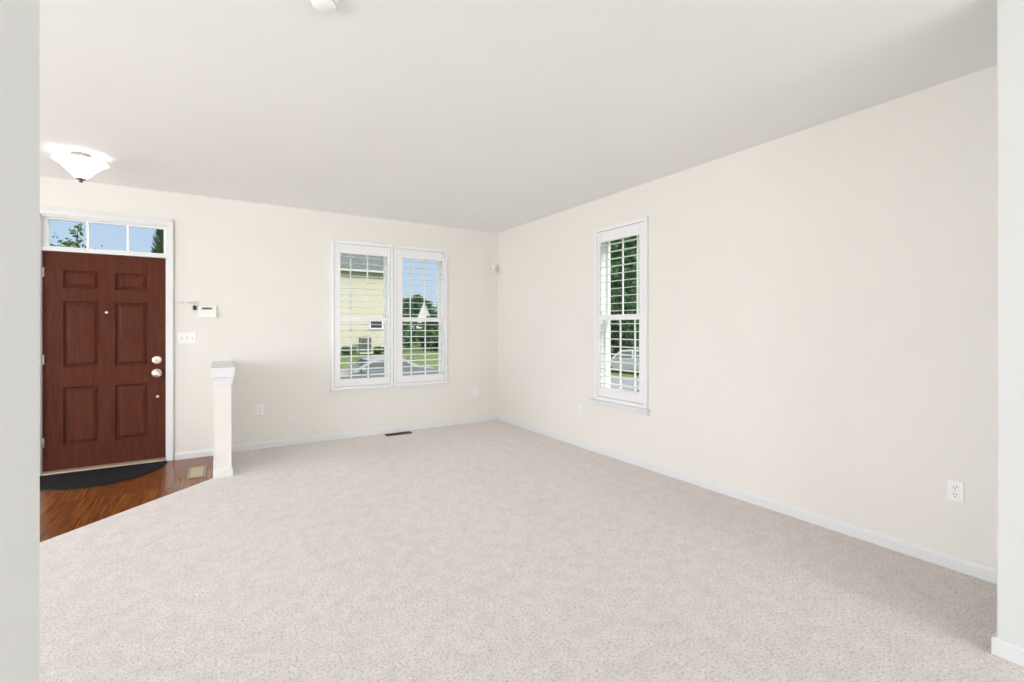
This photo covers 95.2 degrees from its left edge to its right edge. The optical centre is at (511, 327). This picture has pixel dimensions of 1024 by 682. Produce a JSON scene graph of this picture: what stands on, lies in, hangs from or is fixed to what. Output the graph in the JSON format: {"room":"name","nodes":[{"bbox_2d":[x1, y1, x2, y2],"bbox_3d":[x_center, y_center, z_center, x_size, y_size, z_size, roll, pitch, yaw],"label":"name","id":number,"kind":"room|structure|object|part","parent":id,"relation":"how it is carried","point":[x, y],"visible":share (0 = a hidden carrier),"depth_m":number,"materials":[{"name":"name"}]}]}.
{"room":"empty living room","nodes":[
{"label":"empty living room","id":0,"kind":"room"},
{"bbox_2d":[0,0,39,681],"bbox_3d":[-2.269,-0.019,-0.836,4.470,2.740,0.125,0,0,-32],"label":"wall","id":1,"kind":"structure","parent":0,"point":[19,19],"depth_m":0.36,"materials":[{"name":"paint"}]},
{"bbox_2d":[211,361,234,478],"bbox_3d":[-2.862,0.881,4.620,0.187,1.040,0.977,0,0,-32],"label":"column","id":2,"kind":"structure","parent":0,"point":[222,372],"depth_m":4.23,"materials":[{"name":"paint"}]},
{"bbox_3d":[-2.866,1.321,4.628,0.153,0.084,0.959,0,0,-32],"label":"baseboard","id":3,"kind":"part","parent":2,"relation":"part of","materials":[{"name":"white wood"}]},
{"bbox_2d":[40,176,497,459],"bbox_3d":[-3.667,0.081,4.791,8.405,3.140,0.170,0,0,-32],"label":"wall","id":4,"kind":"structure","parent":0,"point":[265,269],"depth_m":5.33,"materials":[{"name":"paint"}]},
{"bbox_2d":[40,207,172,475],"bbox_3d":[-3.961,0.130,4.582,1.048,2.466,0.210,0,0,-32],"label":"door","id":5,"kind":"structure","parent":4,"relation":"in","point":[106,317],"depth_m":4.54,"materials":[{"name":"red wood"}]},
{"bbox_2d":[43,217,165,253],"bbox_3d":[-3.963,-0.888,4.586,0.916,0.278,0.050,0,0,-32],"label":"window","id":6,"kind":"structure","parent":5,"relation":"attached to","point":[46,220],"depth_m":4.50,"materials":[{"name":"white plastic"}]},
{"bbox_3d":[-3.599,0.463,4.730,0.086,0.086,0.075,0,0,-32],"label":"knob","id":7,"kind":"part","parent":5,"relation":"part of","materials":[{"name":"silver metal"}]},
{"bbox_2d":[174,300,197,303],"bbox_3d":[-3.383,-0.264,4.849,0.204,0.039,0.033,0,0,-32],"label":"rail","id":8,"kind":"object","parent":4,"relation":"attached to","point":[175,301],"visible":1,"depth_m":4.85,"materials":[{"name":"white"}]},
{"bbox_2d":[178,332,195,343],"bbox_3d":[-3.380,0.108,4.860,0.160,0.116,0.018,0,0,-32],"label":"light switch","id":9,"kind":"object","parent":4,"relation":"attached to","point":[183,337],"visible":1,"depth_m":4.86,"materials":[{"name":"white plastic"}]},
{"bbox_2d":[175,449,213,459],"bbox_3d":[-3.321,1.328,4.900,0.350,0.070,0.014,0,0,-32],"label":"baseboard","id":10,"kind":"structure","parent":4,"relation":"attached to","point":[208,452],"depth_m":4.89,"materials":[{"name":"white wood"}]},
{"bbox_2d":[198,305,215,317],"bbox_3d":[-3.226,-0.169,4.950,0.160,0.128,0.030,0,0,-32],"label":"alarm keypad","id":11,"kind":"object","parent":4,"relation":"attached to","point":[203,311],"visible":1,"depth_m":4.94,"materials":[{"name":"white plastic"}]},
{"bbox_2d":[256,404,263,414],"bbox_3d":[-2.817,0.915,5.220,0.072,0.116,0.009,0,0,-32],"label":"wall outlet","id":12,"kind":"object","parent":4,"relation":"attached to","point":[260,407],"visible":1,"depth_m":5.22,"materials":[{"name":"white plastic"}]},
{"bbox_2d":[231,414,497,451],"bbox_3d":[-1.636,1.312,5.962,3.380,0.078,0.014,0,0,-32],"label":"baseboard","id":13,"kind":"structure","parent":4,"relation":"attached to","point":[349,434],"depth_m":5.76,"materials":[{"name":"white wood"}]},
{"bbox_2d":[350,254,386,378],"bbox_3d":[-1.921,-0.144,5.905,0.718,1.700,0.186,0,0,-32],"label":"window","id":14,"kind":"structure","parent":4,"relation":"in","point":[384,261],"depth_m":6.07,"materials":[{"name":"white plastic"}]},
{"bbox_2d":[331,239,392,390],"bbox_3d":[-1.857,-0.151,5.821,0.762,1.820,0.088,0,0,-32],"label":"plantation shutter","id":15,"kind":"object","parent":14,"relation":"attached to","point":[337,246],"visible":1,"depth_m":5.76,"materials":[{"name":"white wood"}]},
{"bbox_3d":[-1.843,-0.964,5.830,0.577,0.113,0.027,0,0,-32],"label":"rail","id":16,"kind":"part","parent":15,"relation":"part of","materials":[{"name":"white wood"}]},
{"bbox_3d":[-1.843,-0.107,5.830,0.577,0.056,0.027,0,0,-32],"label":"rail","id":17,"kind":"part","parent":15,"relation":"part of","materials":[{"name":"white wood"}]},
{"bbox_3d":[-1.843,0.673,5.830,0.577,0.089,0.027,0,0,-32],"label":"rail","id":18,"kind":"part","parent":15,"relation":"part of","materials":[{"name":"white wood"}]},
{"bbox_3d":[-1.946,-0.535,5.945,0.694,0.893,0.032,0,0,-32],"label":"sash","id":19,"kind":"part","parent":14,"relation":"part of","materials":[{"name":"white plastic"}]},
{"bbox_3d":[-1.927,0.282,5.914,0.694,0.823,0.032,0,0,-32],"label":"sash","id":20,"kind":"part","parent":14,"relation":"part of","materials":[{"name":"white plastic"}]},
{"bbox_2d":[330,383,447,392],"bbox_3d":[-1.531,0.771,6.010,1.538,0.023,0.045,0,0,-32],"label":"trim","id":21,"kind":"structure","parent":4,"relation":"attached to","point":[381,388],"depth_m":5.95,"materials":[{"name":"white wood"}]},
{"bbox_2d":[410,259,441,374],"bbox_3d":[-1.264,-0.144,6.319,0.684,1.700,0.186,0,0,-32],"label":"window","id":22,"kind":"structure","parent":4,"relation":"in","point":[439,266],"depth_m":6.49,"materials":[{"name":"white plastic"}]},
{"bbox_2d":[393,245,446,386],"bbox_3d":[-1.215,-0.151,6.225,0.746,1.820,0.088,0,0,-32],"label":"plantation shutter","id":23,"kind":"object","parent":22,"relation":"attached to","point":[399,252],"visible":1,"depth_m":6.15,"materials":[{"name":"white wood"}]},
{"bbox_3d":[-1.193,-0.964,6.239,0.561,0.113,0.027,0,0,-32],"label":"rail","id":24,"kind":"part","parent":23,"relation":"part of","materials":[{"name":"white wood"}]},
{"bbox_3d":[-1.193,-0.107,6.239,0.561,0.056,0.027,0,0,-32],"label":"rail","id":25,"kind":"part","parent":23,"relation":"part of","materials":[{"name":"white wood"}]},
{"bbox_3d":[-1.193,0.673,6.239,0.561,0.089,0.027,0,0,-32],"label":"rail","id":26,"kind":"part","parent":23,"relation":"part of","materials":[{"name":"white wood"}]},
{"bbox_3d":[-1.289,-0.535,6.359,0.660,0.893,0.032,0,0,-32],"label":"sash","id":27,"kind":"part","parent":22,"relation":"part of","materials":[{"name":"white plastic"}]},
{"bbox_3d":[-1.270,0.282,6.329,0.660,0.823,0.032,0,0,-32],"label":"sash","id":28,"kind":"part","parent":22,"relation":"part of","materials":[{"name":"white plastic"}]},
{"bbox_2d":[473,388,477,396],"bbox_3d":[-0.520,0.924,6.668,0.072,0.116,0.009,0,0,-32],"label":"wall outlet","id":29,"kind":"object","parent":4,"relation":"attached to","point":[475,390],"visible":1,"depth_m":6.66,"materials":[{"name":"white plastic"}]},
{"bbox_2d":[40,0,996,232],"bbox_3d":[-0.981,-1.464,0.530,8.405,0.150,10.243,0,0,-32],"label":"ceiling","id":30,"kind":"structure","parent":0,"point":[494,116],"depth_m":2.67,"materials":[{"name":"paint"}]},
{"bbox_2d":[51,151,108,182],"bbox_3d":[-3.451,-1.274,3.741,0.344,0.229,0.344,0,0,-32],"label":"ceiling light","id":31,"kind":"object","parent":30,"relation":"attached to","point":[80,165],"visible":1,"depth_m":3.68,"materials":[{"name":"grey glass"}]},
{"bbox_2d":[310,0,337,13],"bbox_3d":[-0.795,-1.369,1.975,0.116,0.040,0.116,0,0,-32],"label":"smoke detector","id":32,"kind":"object","parent":30,"relation":"attached to","point":[322,6],"visible":1,"depth_m":1.97,"materials":[{"name":"white plastic"}]},
{"bbox_2d":[40,420,1023,681],"bbox_3d":[-1.011,1.376,0.558,8.085,0.050,10.023,0,0,-32],"label":"floor","id":33,"kind":"structure","parent":0,"point":[494,550],"depth_m":2.50,"materials":[{"name":"carpet"}]},
{"bbox_2d":[40,461,167,490],"bbox_3d":[-3.762,1.356,4.225,1.000,0.014,0.615,0,0,-32],"label":"door mat","id":34,"kind":"object","parent":33,"relation":"on","point":[85,479],"visible":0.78,"depth_m":4.23,"materials":[{"name":"black rubber"}]},
{"bbox_2d":[186,465,205,478],"bbox_3d":[-2.972,1.359,4.404,0.146,0.007,0.410,0,0,-32],"label":"floor vent","id":35,"kind":"object","parent":33,"relation":"in","point":[197,471],"visible":1,"depth_m":4.38,"materials":[{"name":"brown metal"}]},
{"bbox_2d":[384,431,411,435],"bbox_3d":[-1.440,1.347,5.934,0.330,0.008,0.116,0,0,-32],"label":"floor vent","id":36,"kind":"object","parent":33,"relation":"in","point":[406,432],"visible":1,"depth_m":5.93,"materials":[{"name":"brown metal"}]},
{"bbox_2d":[498,65,996,567],"bbox_3d":[2.548,0.081,2.653,0.170,3.140,10.073,0,0,-32],"label":"wall","id":37,"kind":"structure","parent":0,"point":[822,298],"depth_m":3.19,"materials":[{"name":"paint"}]},
{"bbox_2d":[578,405,581,414],"bbox_3d":[0.769,0.935,5.307,0.009,0.116,0.072,0,0,-32],"label":"wall outlet","id":38,"kind":"object","parent":37,"relation":"attached to","point":[579,406],"visible":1,"depth_m":5.30,"materials":[{"name":"white plastic"}]},
{"bbox_2d":[602,235,638,390],"bbox_3d":[1.189,-0.144,4.832,0.186,1.700,0.692,0,0,-32],"label":"window","id":39,"kind":"structure","parent":37,"relation":"in","point":[605,307],"depth_m":5.11,"materials":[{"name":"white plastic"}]},
{"bbox_3d":[1.198,0.282,4.838,0.032,0.823,0.668,0,0,-32],"label":"sash","id":40,"kind":"part","parent":39,"relation":"part of","materials":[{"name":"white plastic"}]},
{"bbox_2d":[594,216,647,408],"bbox_3d":[1.104,-0.142,4.769,0.088,1.837,0.732,0,0,-32],"label":"plantation shutter","id":41,"kind":"object","parent":39,"relation":"attached to","point":[639,226],"visible":1,"depth_m":4.72,"materials":[{"name":"white wood"}]},
{"bbox_3d":[1.099,-0.964,4.777,0.027,0.113,0.549,0,0,-32],"label":"rail","id":42,"kind":"part","parent":41,"relation":"part of","materials":[{"name":"white wood"}]},
{"bbox_3d":[1.099,-0.107,4.777,0.027,0.056,0.549,0,0,-32],"label":"rail","id":43,"kind":"part","parent":41,"relation":"part of","materials":[{"name":"white wood"}]},
{"bbox_3d":[1.099,0.682,4.777,0.027,0.106,0.549,0,0,-32],"label":"rail","id":44,"kind":"part","parent":41,"relation":"part of","materials":[{"name":"white wood"}]},
{"bbox_3d":[1.229,-0.535,4.857,0.032,0.893,0.668,0,0,-32],"label":"sash","id":45,"kind":"part","parent":39,"relation":"part of","materials":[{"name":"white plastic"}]},
{"bbox_2d":[590,399,650,415],"bbox_3d":[1.083,0.809,4.766,0.055,0.064,0.800,0,0,-32],"label":"trim","id":46,"kind":"structure","parent":37,"relation":"attached to","point":[642,411],"depth_m":4.71,"materials":[{"name":"white wood"}]},
{"bbox_2d":[497,414,996,583],"bbox_3d":[1.213,1.312,4.599,0.014,0.078,5.358,0,0,-32],"label":"baseboard","id":47,"kind":"structure","parent":37,"relation":"attached to","point":[975,569],"depth_m":3.27,"materials":[{"name":"white wood"}]},
{"bbox_2d":[947,479,963,502],"bbox_3d":[2.472,0.911,2.605,0.009,0.116,0.072,0,0,-32],"label":"wall outlet","id":48,"kind":"object","parent":37,"relation":"attached to","point":[955,489],"visible":1,"depth_m":2.60,"materials":[{"name":"white plastic"}]},
{"bbox_2d":[951,484,958,489],"bbox_3d":[2.470,0.890,2.604,0.003,0.033,0.033,0,0,-32],"label":"receptacle","id":49,"kind":"object","parent":48,"relation":"attached to","point":[953,486],"depth_m":2.60,"materials":[{"name":"grey plastic"}]},
{"bbox_2d":[951,492,958,497],"bbox_3d":[2.470,0.932,2.604,0.003,0.033,0.033,0,0,-32],"label":"receptacle","id":50,"kind":"object","parent":48,"relation":"attached to","point":[953,494],"depth_m":2.60,"materials":[{"name":"grey plastic"}]},
{"bbox_2d":[997,0,1023,647],"bbox_3d":[2.357,-0.019,2.080,0.764,2.740,0.125,0,0,-32],"label":"wall","id":51,"kind":"structure","parent":0,"point":[1010,13],"depth_m":1.90,"materials":[{"name":"paint"}]},
{"bbox_2d":[991,631,1023,666],"bbox_3d":[2.351,1.315,2.076,0.778,0.072,0.153,0,0,-32],"label":"baseboard","id":52,"kind":"structure","parent":51,"relation":"attached to","point":[1010,652],"depth_m":1.89,"materials":[{"name":"white wood"}]},
{"label":"outside","id":53,"kind":"structure","parent":0,"visible":0},
{"bbox_2d":[340,343,638,391],"bbox_3d":[2.952,1.966,60.961,150.000,3.630,180.000,0,0,-32],"label":"ground","id":54,"kind":"structure","parent":53,"point":[405,351],"depth_m":32.86,"materials":[{"name":"green plant"}]},
{"bbox_2d":[50,223,102,248],"bbox_3d":[-9.965,0.109,10.265,1.595,4.885,1.179,0,0,-32],"label":"sapling","id":55,"kind":"object","parent":54,"relation":"on","point":[68,243],"visible":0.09,"depth_m":10.33,"materials":[{"name":"green plant"}]},
{"bbox_2d":[151,229,163,253],"bbox_3d":[-8.233,-0.777,11.364,1.835,6.656,1.895,0,0,7],"label":"evergreen","id":56,"kind":"object","parent":54,"relation":"on","point":[159,248],"visible":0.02,"depth_m":11.02,"materials":[{"name":"green plant"}]},
{"bbox_2d":[341,346,356,354],"bbox_3d":[-11.167,1.573,32.062,1.138,0.633,0.973,0,0,-32],"label":"shrub","id":57,"kind":"object","parent":54,"relation":"on","point":[344,347],"visible":0.8,"depth_m":31.88,"materials":[{"name":"green plant"}]},
{"bbox_2d":[340,253,383,352],"bbox_3d":[-15.424,-2.419,35.728,10.300,10.380,9.800,0,0,-32],"label":"neighbor house","id":58,"kind":"structure","parent":54,"relation":"on","point":[359,294],"depth_m":33.45,"materials":[{"name":"beige"}]},
{"bbox_3d":[-9.865,-0.279,33.939,0.800,0.600,0.015,0,0,-32],"label":"pane","id":59,"kind":"part","parent":58,"relation":"part of","materials":[{"name":"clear glass"}]},
{"bbox_2d":[357,336,372,353],"bbox_3d":[-10.299,1.215,32.753,0.900,1.220,0.840,0,0,-32],"label":"air conditioner","id":60,"kind":"object","parent":54,"relation":"on","point":[361,340],"visible":0.78,"depth_m":32.43,"materials":[{"name":"metal"}]},
{"bbox_3d":[-10.299,1.200,32.753,0.720,1.050,0.680,0,0,-32],"label":"casing","id":61,"kind":"part","parent":60,"relation":"part of","materials":[{"name":"grey"}]},
{"bbox_2d":[373,346,383,353],"bbox_3d":[-9.306,1.620,33.235,1.138,0.633,0.973,0,0,-32],"label":"shrub","id":62,"kind":"object","parent":54,"relation":"on","point":[376,347],"visible":0.72,"depth_m":33.02,"materials":[{"name":"green plant"}]},
{"bbox_2d":[403,310,419,327],"bbox_3d":[-15.848,-0.224,63.766,6.649,4.780,6.587,0,0,-1],"label":"street tree","id":63,"kind":"object","parent":54,"relation":"on","point":[404,311],"visible":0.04,"depth_m":63.75,"materials":[{"name":"green plant"}]},
{"bbox_2d":[403,327,420,347],"bbox_3d":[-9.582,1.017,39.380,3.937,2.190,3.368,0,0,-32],"label":"shrub","id":64,"kind":"object","parent":54,"relation":"on","point":[405,333],"visible":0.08,"depth_m":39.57,"materials":[{"name":"green plant"}]},
{"bbox_2d":[403,297,435,323],"bbox_3d":[-20.437,-2.174,100.629,8.893,9.218,8.977,0,0,6],"label":"tree","id":65,"kind":"object","parent":54,"relation":"on","point":[417,301],"visible":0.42,"depth_m":99.03,"materials":[{"name":"green plant"}]},
{"bbox_2d":[403,294,435,327],"bbox_3d":[-24.127,-3.206,118.243,10.540,10.925,10.639,0,0,32],"label":"tree","id":66,"kind":"object","parent":54,"relation":"on","point":[416,295],"visible":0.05,"depth_m":117.74,"materials":[{"name":"green plant"}]},
{"bbox_2d":[416,302,429,329],"bbox_3d":[-16.203,-0.754,86.334,3.000,7.980,9.300,0,0,-10],"label":"gabled house","id":67,"kind":"structure","parent":54,"relation":"on","point":[422,307],"depth_m":81.86,"materials":[{"name":"white"}]},
{"bbox_2d":[416,326,437,344],"bbox_3d":[-9.478,1.070,51.813,4.594,2.555,3.930,0,0,-36],"label":"shrub","id":68,"kind":"object","parent":54,"relation":"on","point":[430,328],"visible":0.07,"depth_m":51.39,"materials":[{"name":"green plant"}]},
{"bbox_2d":[418,329,437,350],"bbox_3d":[-6.874,1.218,42.879,3.368,2.190,3.937,0,0,12],"label":"shrub","id":69,"kind":"object","parent":54,"relation":"on","point":[430,333],"visible":0.52,"depth_m":41.60,"materials":[{"name":"green plant"}]},
{"bbox_2d":[418,315,437,328],"bbox_3d":[-9.089,0.299,59.263,5.929,4.302,5.984,0,0,-17],"label":"street tree","id":70,"kind":"object","parent":54,"relation":"on","point":[432,316],"visible":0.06,"depth_m":58.17,"materials":[{"name":"green plant"}]},
{"bbox_2d":[611,237,638,352],"bbox_3d":[9.515,-2.962,42.410,7.388,12.845,7.408,0,0,-32],"label":"tree","id":71,"kind":"object","parent":54,"relation":"on","point":[617,284],"visible":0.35,"depth_m":41.07,"materials":[{"name":"green plant"}]},
{"bbox_2d":[611,349,638,371],"bbox_3d":[8.543,2.463,34.461,4.622,1.720,2.060,0,0,11],"label":"car","id":72,"kind":"object","parent":54,"relation":"on","point":[626,351],"visible":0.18,"depth_m":33.73,"materials":[{"name":"grey paint"}]},
{"bbox_2d":[611,236,638,348],"bbox_3d":[13.502,-4.473,51.167,8.968,15.549,8.943,0,0,-40],"label":"tree","id":73,"kind":"object","parent":54,"relation":"on","point":[632,237],"visible":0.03,"depth_m":49.37,"materials":[{"name":"green plant"}]},
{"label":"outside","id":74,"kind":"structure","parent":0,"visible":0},
{"bbox_2d":[611,377,638,390],"bbox_3d":[19.480,3.146,34.735,150.000,1.210,7.000,0,0,-32],"label":"street","id":75,"kind":"structure","parent":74,"point":[613,380],"depth_m":26.16,"materials":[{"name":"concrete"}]},
{"bbox_2d":[340,356,437,378],"bbox_3d":[-5.197,1.832,18.001,4.622,1.418,2.060,0,0,-32],"label":"car","id":76,"kind":"object","parent":75,"relation":"on","point":[373,358],"visible":0.13,"depth_m":17.37,"materials":[{"name":"grey paint"}]}
]}

